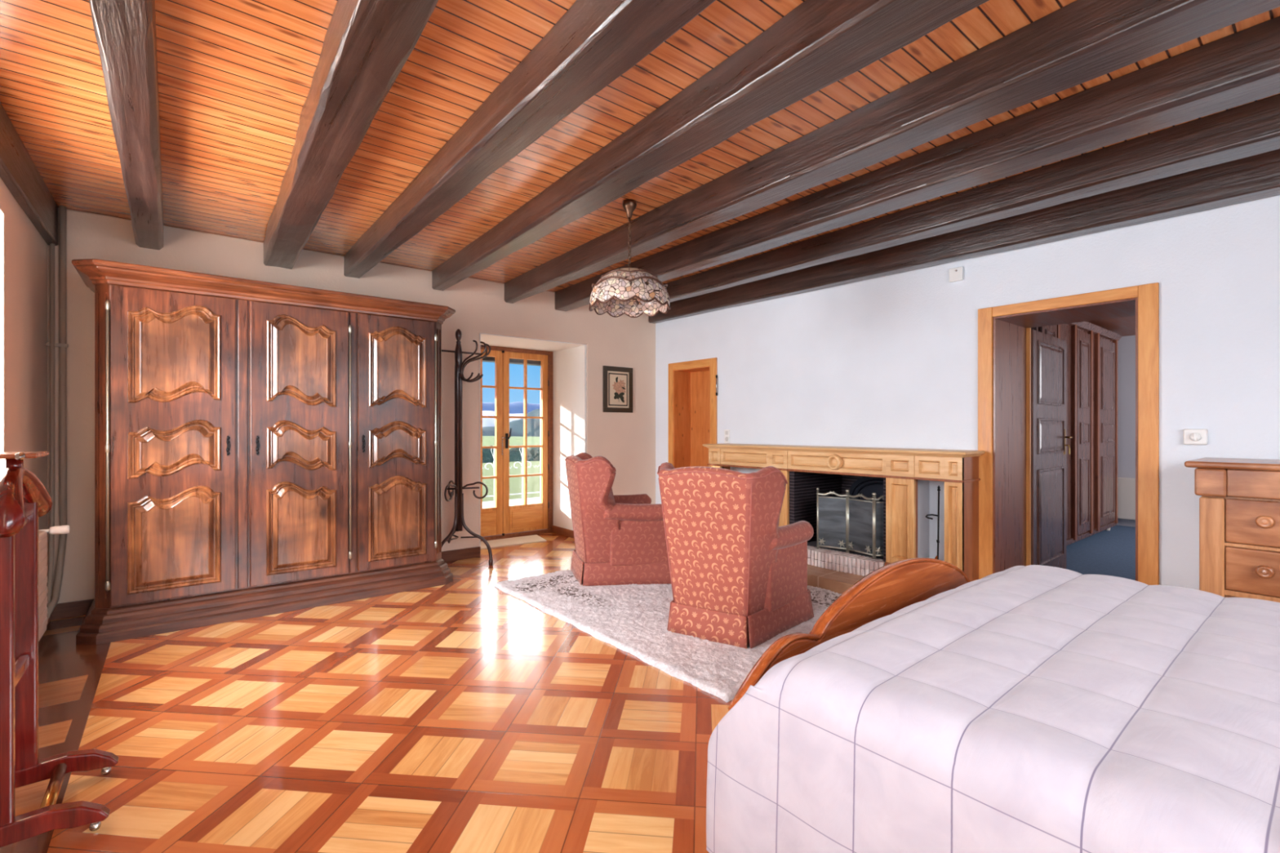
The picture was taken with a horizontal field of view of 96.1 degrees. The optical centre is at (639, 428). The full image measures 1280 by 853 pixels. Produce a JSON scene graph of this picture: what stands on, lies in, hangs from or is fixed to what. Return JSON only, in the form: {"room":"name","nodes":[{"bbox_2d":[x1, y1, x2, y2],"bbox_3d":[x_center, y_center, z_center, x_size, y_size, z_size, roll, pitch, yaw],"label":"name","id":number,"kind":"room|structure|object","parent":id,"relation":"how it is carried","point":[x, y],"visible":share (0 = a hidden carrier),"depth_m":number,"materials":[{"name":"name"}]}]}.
{"room":"bedroom","nodes":[
{"label":"bedroom","id":0,"kind":"room"},
{"bbox_2d":[0,177,47,583],"bbox_3d":[-1.748,-0.100,0.773,0.450,2.700,7.300,0,0,-39],"label":"wall","id":1,"kind":"structure","parent":0,"point":[23,249],"depth_m":3.13,"materials":[{"name":"beige paint"}]},
{"bbox_2d":[38,524,69,641],"bbox_3d":[-2.833,0.813,2.638,0.183,0.554,1.304,0,0,-39],"label":"radiator","id":2,"kind":"object","parent":1,"relation":"attached to","point":[42,537],"visible":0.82,"depth_m":3.00,"materials":[{"name":"white metal"}]},
{"bbox_2d":[46,204,66,620],"bbox_3d":[-3.599,-0.156,3.528,0.064,2.588,0.613,0,0,-39],"label":"pipe","id":3,"kind":"object","parent":1,"relation":"attached to","point":[62,209],"visible":0.86,"depth_m":3.75,"materials":[{"name":"beige metal"}]},
{"bbox_2d":[45,243,68,607],"bbox_3d":[-3.638,-0.154,3.553,0.100,2.592,0.501,0,0,-39],"label":"pipe","id":4,"kind":"object","parent":1,"relation":"attached to","point":[52,344],"visible":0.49,"depth_m":3.71,"materials":[{"name":"beige metal"}]},
{"bbox_2d":[47,207,655,604],"bbox_3d":[-1.989,-0.100,5.726,6.295,2.700,0.750,0,0,-39],"label":"wall","id":5,"kind":"structure","parent":0,"point":[627,440],"depth_m":5.07,"materials":[{"name":"beige paint"}]},
{"bbox_2d":[50,546,480,620],"bbox_3d":[-1.826,1.200,5.364,5.195,0.100,0.018,0,0,-39],"label":"baseboard","id":6,"kind":"structure","parent":5,"relation":"attached to","point":[77,608],"depth_m":3.84,"materials":[{"name":"brown wood"}]},
{"bbox_2d":[480,344,552,541],"bbox_3d":[-1.530,0.166,6.538,1.210,2.168,0.163,0,0,-39],"label":"door","id":7,"kind":"structure","parent":5,"relation":"in","point":[504,520],"depth_m":6.59,"materials":[{"name":"brown wood"}]},
{"bbox_2d":[479,333,586,546],"bbox_3d":[-1.297,0.162,6.262,1.242,2.177,0.704,0,0,-39],"label":"door reveal","id":8,"kind":"structure","parent":5,"relation":"attached to","point":[569,359],"depth_m":6.61,"materials":[{"name":"white paint"}]},
{"bbox_2d":[551,525,573,538],"bbox_3d":[-0.831,1.208,6.622,0.017,0.085,0.690,0,0,-39],"label":"baseboard","id":9,"kind":"structure","parent":5,"relation":"attached to","point":[560,531],"depth_m":6.69,"materials":[{"name":"brown wood"}]},
{"bbox_2d":[603,365,632,413],"bbox_3d":[-0.252,-0.443,6.632,0.420,0.525,0.019,0,0,-39],"label":"framed picture","id":10,"kind":"object","parent":5,"relation":"attached to","point":[617,380],"visible":1,"depth_m":6.62,"materials":[{"name":"brown wood"}]},
{"bbox_2d":[0,532,838,852],"bbox_3d":[0.071,1.300,2.711,5.615,0.100,8.030,0,0,-39],"label":"floor","id":11,"kind":"structure","parent":0,"point":[461,715],"depth_m":2.34,"materials":[{"name":"brown wood"}]},
{"bbox_2d":[0,451,119,848],"bbox_3d":[-1.967,0.661,1.805,0.470,1.176,0.510,0,0,-39],"label":"stand","id":12,"kind":"object","parent":11,"relation":"on","point":[24,498],"visible":1,"depth_m":1.83,"materials":[{"name":"brown wood"}]},
{"bbox_2d":[0,451,49,460],"bbox_3d":[-1.955,0.085,1.802,0.120,0.024,0.240,0,0,-39],"label":"tray","id":13,"kind":"object","parent":12,"relation":"on","point":[6,455],"depth_m":1.75,"materials":[{"name":"brown wood"}]},
{"bbox_2d":[71,258,455,644],"bbox_3d":[-2.572,0.138,4.239,2.254,2.225,0.772,0,0,-39],"label":"wardrobe","id":14,"kind":"object","parent":11,"relation":"on","point":[262,448],"visible":1,"depth_m":3.83,"materials":[{"name":"brown wood"}]},
{"bbox_2d":[441,328,493,565],"bbox_3d":[-1.603,0.176,5.241,0.504,2.148,0.527,0,0,-18],"label":"coat stand","id":15,"kind":"object","parent":11,"relation":"on","point":[459,519],"visible":0.97,"depth_m":5.19,"materials":[{"name":"brown metal"}]},
{"bbox_2d":[480,534,546,549],"bbox_3d":[-1.431,1.245,6.304,0.831,0.010,0.374,0,0,-36],"label":"door mat","id":16,"kind":"object","parent":11,"relation":"on","point":[535,538],"visible":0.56,"depth_m":6.28,"materials":[{"name":"beige"}]},
{"bbox_2d":[492,569,841,702],"bbox_3d":[0.348,1.234,4.187,1.923,0.030,2.504,0,0,-39],"label":"shag rug","id":17,"kind":"object","parent":11,"relation":"on","point":[633,619],"visible":0.37,"depth_m":3.60,"materials":[{"name":"beige carpet"}]},
{"bbox_2d":[564,452,671,586],"bbox_3d":[-0.152,0.720,4.832,0.925,1.012,0.841,0,0,-16],"label":"chair","id":18,"kind":"object","parent":17,"relation":"on","point":[620,540],"visible":0.9,"depth_m":4.50,"materials":[{"name":"fabric"}]},
{"bbox_2d":[657,462,813,648],"bbox_3d":[0.594,0.720,3.662,0.841,1.012,0.925,0,0,33],"label":"chair","id":19,"kind":"object","parent":17,"relation":"on","point":[739,577],"visible":1,"depth_m":3.32,"materials":[{"name":"fabric"}]},
{"bbox_2d":[807,564,865,594],"bbox_3d":[1.350,1.205,4.848,0.390,0.090,2.350,0,0,-39],"label":"step","id":20,"kind":"structure","parent":11,"relation":"on","point":[836,581],"depth_m":4.48,"materials":[{"name":"ceramic"}]},
{"bbox_2d":[807,540,885,576],"bbox_3d":[1.880,1.097,4.995,0.860,0.126,0.890,0,0,-39],"label":"brick hearth","id":21,"kind":"object","parent":20,"relation":"on","point":[835,559],"visible":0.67,"depth_m":4.67,"materials":[{"name":"grey brick"}]},
{"bbox_2d":[789,471,885,561],"bbox_3d":[1.920,0.748,5.050,0.790,0.805,0.929,0,0,-39],"label":"firebox","id":22,"kind":"object","parent":21,"relation":"on","point":[803,486],"visible":0.25,"depth_m":5.25,"materials":[{"name":"brick"}]},
{"bbox_2d":[816,487,883,559],"bbox_3d":[1.726,0.770,4.708,0.101,0.526,0.606,0,0,-44],"label":"fire screen","id":23,"kind":"object","parent":21,"relation":"on","point":[847,523],"visible":0.95,"depth_m":4.74,"materials":[{"name":"grey metal"}]},
{"bbox_2d":[848,476,883,501],"bbox_3d":[2.189,0.730,5.248,0.052,0.600,0.620,0,0,-39],"label":"fireback","id":24,"kind":"object","parent":21,"relation":"on","point":[866,486],"visible":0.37,"depth_m":5.33,"materials":[{"name":"black metal"}]},
{"bbox_2d":[702,443,985,582],"bbox_3d":[1.566,0.706,5.017,0.349,1.088,2.523,0,0,-39],"label":"fireplace surround","id":25,"kind":"object","parent":11,"relation":"on","point":[902,468],"visible":0.77,"depth_m":4.34,"materials":[{"name":"brown wood"}]},
{"bbox_2d":[702,443,985,457],"bbox_3d":[1.566,0.183,5.017,0.349,0.043,2.523,0,0,-39],"label":"mantel shelf","id":26,"kind":"object","parent":25,"relation":"attached to","point":[875,452],"depth_m":4.69,"materials":[{"name":"brown wood"}]},
{"bbox_2d":[728,557,970,711],"bbox_3d":[1.745,0.725,1.516,2.220,1.050,2.293,0,0,-39],"label":"bed","id":27,"kind":"object","parent":11,"relation":"on","point":[893,587],"visible":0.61,"depth_m":2.24,"materials":[{"name":"brown wood"}]},
{"bbox_2d":[706,564,1279,852],"bbox_3d":[1.574,0.892,1.383,1.862,0.617,2.135,0,0,-39],"label":"bedspread","id":28,"kind":"object","parent":27,"relation":"on","point":[1031,708],"visible":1,"depth_m":1.30,"materials":[{"name":"white fabric"}]},
{"bbox_2d":[1184,457,1279,602],"bbox_3d":[3.373,0.708,2.584,0.585,1.084,1.285,0,0,-39],"label":"dresser","id":29,"kind":"object","parent":11,"relation":"on","point":[1239,502],"visible":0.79,"depth_m":2.78,"materials":[{"name":"brown wood"}]},
{"bbox_2d":[482,497,540,507],"bbox_3d":[-1.754,1.320,8.543,20.000,0.100,3.300,0,0,-39],"label":"terrace","id":30,"kind":"structure","parent":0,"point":[536,500],"depth_m":9.83,"materials":[{"name":"stone"}]},
{"bbox_2d":[482,447,540,502],"bbox_3d":[-2.228,0.767,9.767,8.329,0.925,0.031,0,0,-39],"label":"terrace railing","id":31,"kind":"object","parent":30,"relation":"on","point":[522,453],"visible":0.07,"depth_m":9.91,"materials":[{"name":"silver metal"}]},
{"bbox_2d":[0,0,1279,292],"bbox_3d":[0.308,-1.510,2.902,6.225,0.120,8.030,0,0,-39],"label":"ceiling","id":32,"kind":"structure","parent":0,"point":[235,77],"depth_m":2.59,"materials":[{"name":"brown wood"}]},
{"bbox_2d":[0,102,57,245],"bbox_3d":[-1.674,-1.317,1.079,0.050,0.262,6.877,0,0,-39],"label":"ceiling beam","id":33,"kind":"structure","parent":32,"relation":"attached to","point":[20,174],"depth_m":2.99,"materials":[{"name":"brown wood"}]},
{"bbox_2d":[88,0,163,249],"bbox_3d":[-1.288,-1.356,1.390,0.154,0.184,6.878,0,0,-39],"label":"ceiling beam","id":34,"kind":"structure","parent":32,"relation":"attached to","point":[125,30],"depth_m":2.23,"materials":[{"name":"brown wood"}]},
{"bbox_2d":[263,0,438,269],"bbox_3d":[-0.785,-1.356,1.796,0.220,0.185,6.887,0,0,-37],"label":"ceiling beam","id":35,"kind":"structure","parent":32,"relation":"attached to","point":[366,45],"depth_m":2.28,"materials":[{"name":"brown wood"}]},
{"bbox_2d":[343,0,715,278],"bbox_3d":[-0.292,-1.358,2.194,0.276,0.180,6.877,0,0,-39],"label":"ceiling beam","id":36,"kind":"structure","parent":32,"relation":"attached to","point":[594,42],"depth_m":2.29,"materials":[{"name":"brown wood"}]},
{"bbox_2d":[588,199,670,318],"bbox_3d":[-0.067,-1.102,3.685,0.516,0.696,0.516,0,0,-39],"label":"pendant lamp","id":37,"kind":"object","parent":32,"relation":"hanging from","point":[633,292],"visible":1,"depth_m":3.53,"materials":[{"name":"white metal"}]},
{"bbox_2d":[431,0,989,290],"bbox_3d":[0.175,-1.358,2.570,0.331,0.181,6.881,0,0,-38],"label":"ceiling beam","id":38,"kind":"structure","parent":32,"relation":"attached to","point":[817,44],"depth_m":2.31,"materials":[{"name":"brown wood"}]},
{"bbox_2d":[504,0,1279,303],"bbox_3d":[0.746,-1.353,3.031,0.282,0.190,6.882,0,0,-38],"label":"ceiling beam","id":39,"kind":"structure","parent":32,"relation":"attached to","point":[1080,42],"depth_m":2.35,"materials":[{"name":"brown wood"}]},
{"bbox_2d":[555,16,1279,311],"bbox_3d":[1.253,-1.352,3.440,0.255,0.193,6.879,0,0,-38],"label":"ceiling beam","id":40,"kind":"structure","parent":32,"relation":"attached to","point":[1242,67],"depth_m":2.67,"materials":[{"name":"brown wood"}]},
{"bbox_2d":[623,93,1279,314],"bbox_3d":[1.781,-1.357,3.866,0.268,0.181,6.877,0,0,-39],"label":"ceiling beam","id":41,"kind":"structure","parent":32,"relation":"attached to","point":[1253,128],"depth_m":3.21,"materials":[{"name":"brown wood"}]},
{"bbox_2d":[648,148,1279,323],"bbox_3d":[2.268,-1.335,4.259,0.201,0.226,6.877,0,0,-39],"label":"ceiling beam","id":42,"kind":"structure","parent":32,"relation":"attached to","point":[1255,177],"depth_m":3.76,"materials":[{"name":"brown wood"}]},
{"bbox_2d":[655,195,1279,590],"bbox_3d":[2.715,-0.100,4.375,0.630,2.700,7.300,0,0,-39],"label":"wall","id":43,"kind":"structure","parent":0,"point":[889,361],"depth_m":4.23,"materials":[{"name":"white paint"}]},
{"bbox_2d":[668,357,717,468],"bbox_3d":[0.699,0.245,6.581,0.327,2.010,0.794,0,0,-39],"label":"door","id":44,"kind":"structure","parent":43,"relation":"in","point":[692,384],"depth_m":6.76,"materials":[{"name":"orange wood"}]},
{"bbox_2d":[724,429,729,443],"bbox_3d":[0.920,0.087,6.085,0.016,0.145,0.075,0,0,-39],"label":"wall outlet","id":45,"kind":"object","parent":43,"relation":"attached to","point":[726,432],"visible":1,"depth_m":6.08,"materials":[{"name":"white plastic"}]},
{"bbox_2d":[724,431,728,440],"bbox_3d":[0.916,0.085,6.080,0.004,0.109,0.048,0,0,-39],"label":"socket","id":46,"kind":"object","parent":45,"relation":"attached to","point":[726,432],"depth_m":6.08,"materials":[{"name":"grey plastic"}]},
{"bbox_2d":[917,480,929,558],"bbox_3d":[1.728,0.735,4.877,0.275,1.030,1.300,0,0,-39],"label":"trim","id":47,"kind":"structure","parent":43,"relation":"attached to","point":[923,486],"depth_m":4.40,"materials":[{"name":"white paint"}]},
{"bbox_2d":[925,485,940,559],"bbox_3d":[2.185,0.759,4.292,0.102,0.668,0.043,0,0,32],"label":"fire poker","id":48,"kind":"object","parent":43,"relation":"hanging from","point":[938,487],"visible":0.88,"depth_m":4.26,"materials":[{"name":"black metal"}]},
{"bbox_2d":[949,266,963,282],"bbox_3d":[2.354,-1.145,4.287,0.042,0.100,0.095,0,0,-39],"label":"wall sensor","id":49,"kind":"object","parent":43,"relation":"attached to","point":[956,274],"visible":1,"depth_m":4.28,"materials":[{"name":"white plastic"}]},
{"bbox_2d":[977,282,1159,585],"bbox_3d":[3.380,0.194,4.289,1.602,2.113,0.986,0,0,-39],"label":"door","id":50,"kind":"structure","parent":43,"relation":"in","point":[1022,370],"depth_m":4.17,"materials":[{"name":"orange wood"}]},
{"bbox_2d":[1182,428,1207,444],"bbox_3d":[3.164,0.050,3.279,0.048,0.090,0.100,0,0,-39],"label":"light switch","id":51,"kind":"object","parent":43,"relation":"attached to","point":[1190,437],"visible":1,"depth_m":3.27,"materials":[{"name":"white plastic"}]},
{"bbox_2d":[1066,524,1135,580],"bbox_3d":[5.369,1.298,5.103,4.435,0.103,4.000,0,0,-39],"label":"floor","id":52,"kind":"structure","parent":0,"point":[1112,553],"depth_m":5.67,"materials":[{"name":"blue carpet"}]},
{"bbox_2d":[1031,321,1122,546],"bbox_3d":[4.532,0.063,6.359,2.800,2.366,0.695,0,0,-39],"label":"closet","id":53,"kind":"object","parent":52,"relation":"on","point":[1091,349],"visible":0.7,"depth_m":6.25,"materials":[{"name":"brown wood"}]},
{"bbox_2d":[1087,315,1135,336],"bbox_3d":[5.334,-1.210,5.075,4.325,0.080,4.000,0,0,-39],"label":"ceiling","id":54,"kind":"structure","parent":0,"point":[1123,326],"depth_m":6.50,"materials":[{"name":"brown wood"}]},
{"bbox_2d":[1116,335,1135,527],"bbox_3d":[5.334,0.000,5.075,4.325,2.500,4.000,0,0,-39],"label":"wall","id":55,"kind":"structure","parent":0,"point":[1126,344],"depth_m":7.30,"materials":[{"name":"grey paint"}]},
{"bbox_2d":[1117,477,1135,519],"bbox_3d":[6.256,0.890,7.136,0.080,0.520,0.650,0,0,-39],"label":"heater","id":56,"kind":"object","parent":55,"relation":"attached to","point":[1126,486],"visible":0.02,"depth_m":7.24,"materials":[{"name":"white metal"}]},
{"bbox_3d":[-2.183,-0.300,6.289,6.700,3.300,0.370,0,0,-39],"label":"wall","id":57,"kind":"structure","parent":0,"visible":0},
{"bbox_2d":[482,356,541,366],"bbox_3d":[-1.636,-0.882,6.685,1.350,0.235,0.140,0,0,-39],"label":"box","id":58,"kind":"object","parent":57,"relation":"attached to","point":[489,359],"visible":0.02,"depth_m":6.76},
{"bbox_2d":[540,368,541,502],"bbox_3d":[-1.143,0.240,7.122,0.035,1.980,0.320,0,0,-39],"label":"shutter","id":59,"kind":"object","parent":57,"relation":"attached to","point":[540,368],"visible":0.09,"depth_m":7.22,"materials":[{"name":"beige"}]},
{"label":"outside","id":60,"kind":"structure","parent":0,"visible":0},
{"bbox_2d":[482,410,523,426],"bbox_3d":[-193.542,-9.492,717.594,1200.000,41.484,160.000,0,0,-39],"label":"fog bank","id":61,"kind":"object","parent":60,"point":[486,422],"visible":0.04,"depth_m":688.75,"materials":[{"name":"white"}]},
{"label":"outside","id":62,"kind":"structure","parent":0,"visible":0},
{"bbox_2d":[482,461,540,502],"bbox_3d":[1.218,1.480,22.377,90.000,0.193,14.700,0,0,-39],"label":"lawn","id":63,"kind":"structure","parent":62,"point":[533,482],"depth_m":15.42,"materials":[{"name":"green plant"}]},
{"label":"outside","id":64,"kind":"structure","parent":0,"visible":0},
{"bbox_2d":[482,435,540,448],"bbox_3d":[-22.247,2.949,91.269,160.000,3.998,50.000,0,0,-39],"label":"field","id":65,"kind":"structure","parent":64,"point":[487,441],"depth_m":105.36,"materials":[{"name":"plant"}]},
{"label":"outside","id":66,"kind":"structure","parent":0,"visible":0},
{"bbox_2d":[482,401,540,413],"bbox_3d":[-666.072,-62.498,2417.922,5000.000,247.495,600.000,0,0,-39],"label":"mountain range","id":67,"kind":"object","parent":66,"point":[515,407],"visible":0.02,"depth_m":2407.19,"materials":[{"name":"blue"}]},
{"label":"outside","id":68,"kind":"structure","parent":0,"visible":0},
{"bbox_2d":[482,444,540,462],"bbox_3d":[-8.525,3.030,26.541,29.624,4.440,2.847,0,0,-39],"label":"tree belt","id":69,"kind":"object","parent":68,"point":[533,453],"visible":0.02,"depth_m":27.32,"materials":[{"name":"plant"}]},
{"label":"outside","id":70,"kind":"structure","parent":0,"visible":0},
{"bbox_2d":[482,408,540,436],"bbox_3d":[-43.856,-10.502,141.935,190.000,31.503,40.000,0,0,-39],"label":"wooded ridge","id":71,"kind":"object","parent":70,"point":[533,424],"visible":0.02,"depth_m":144.46,"materials":[{"name":"plant"}]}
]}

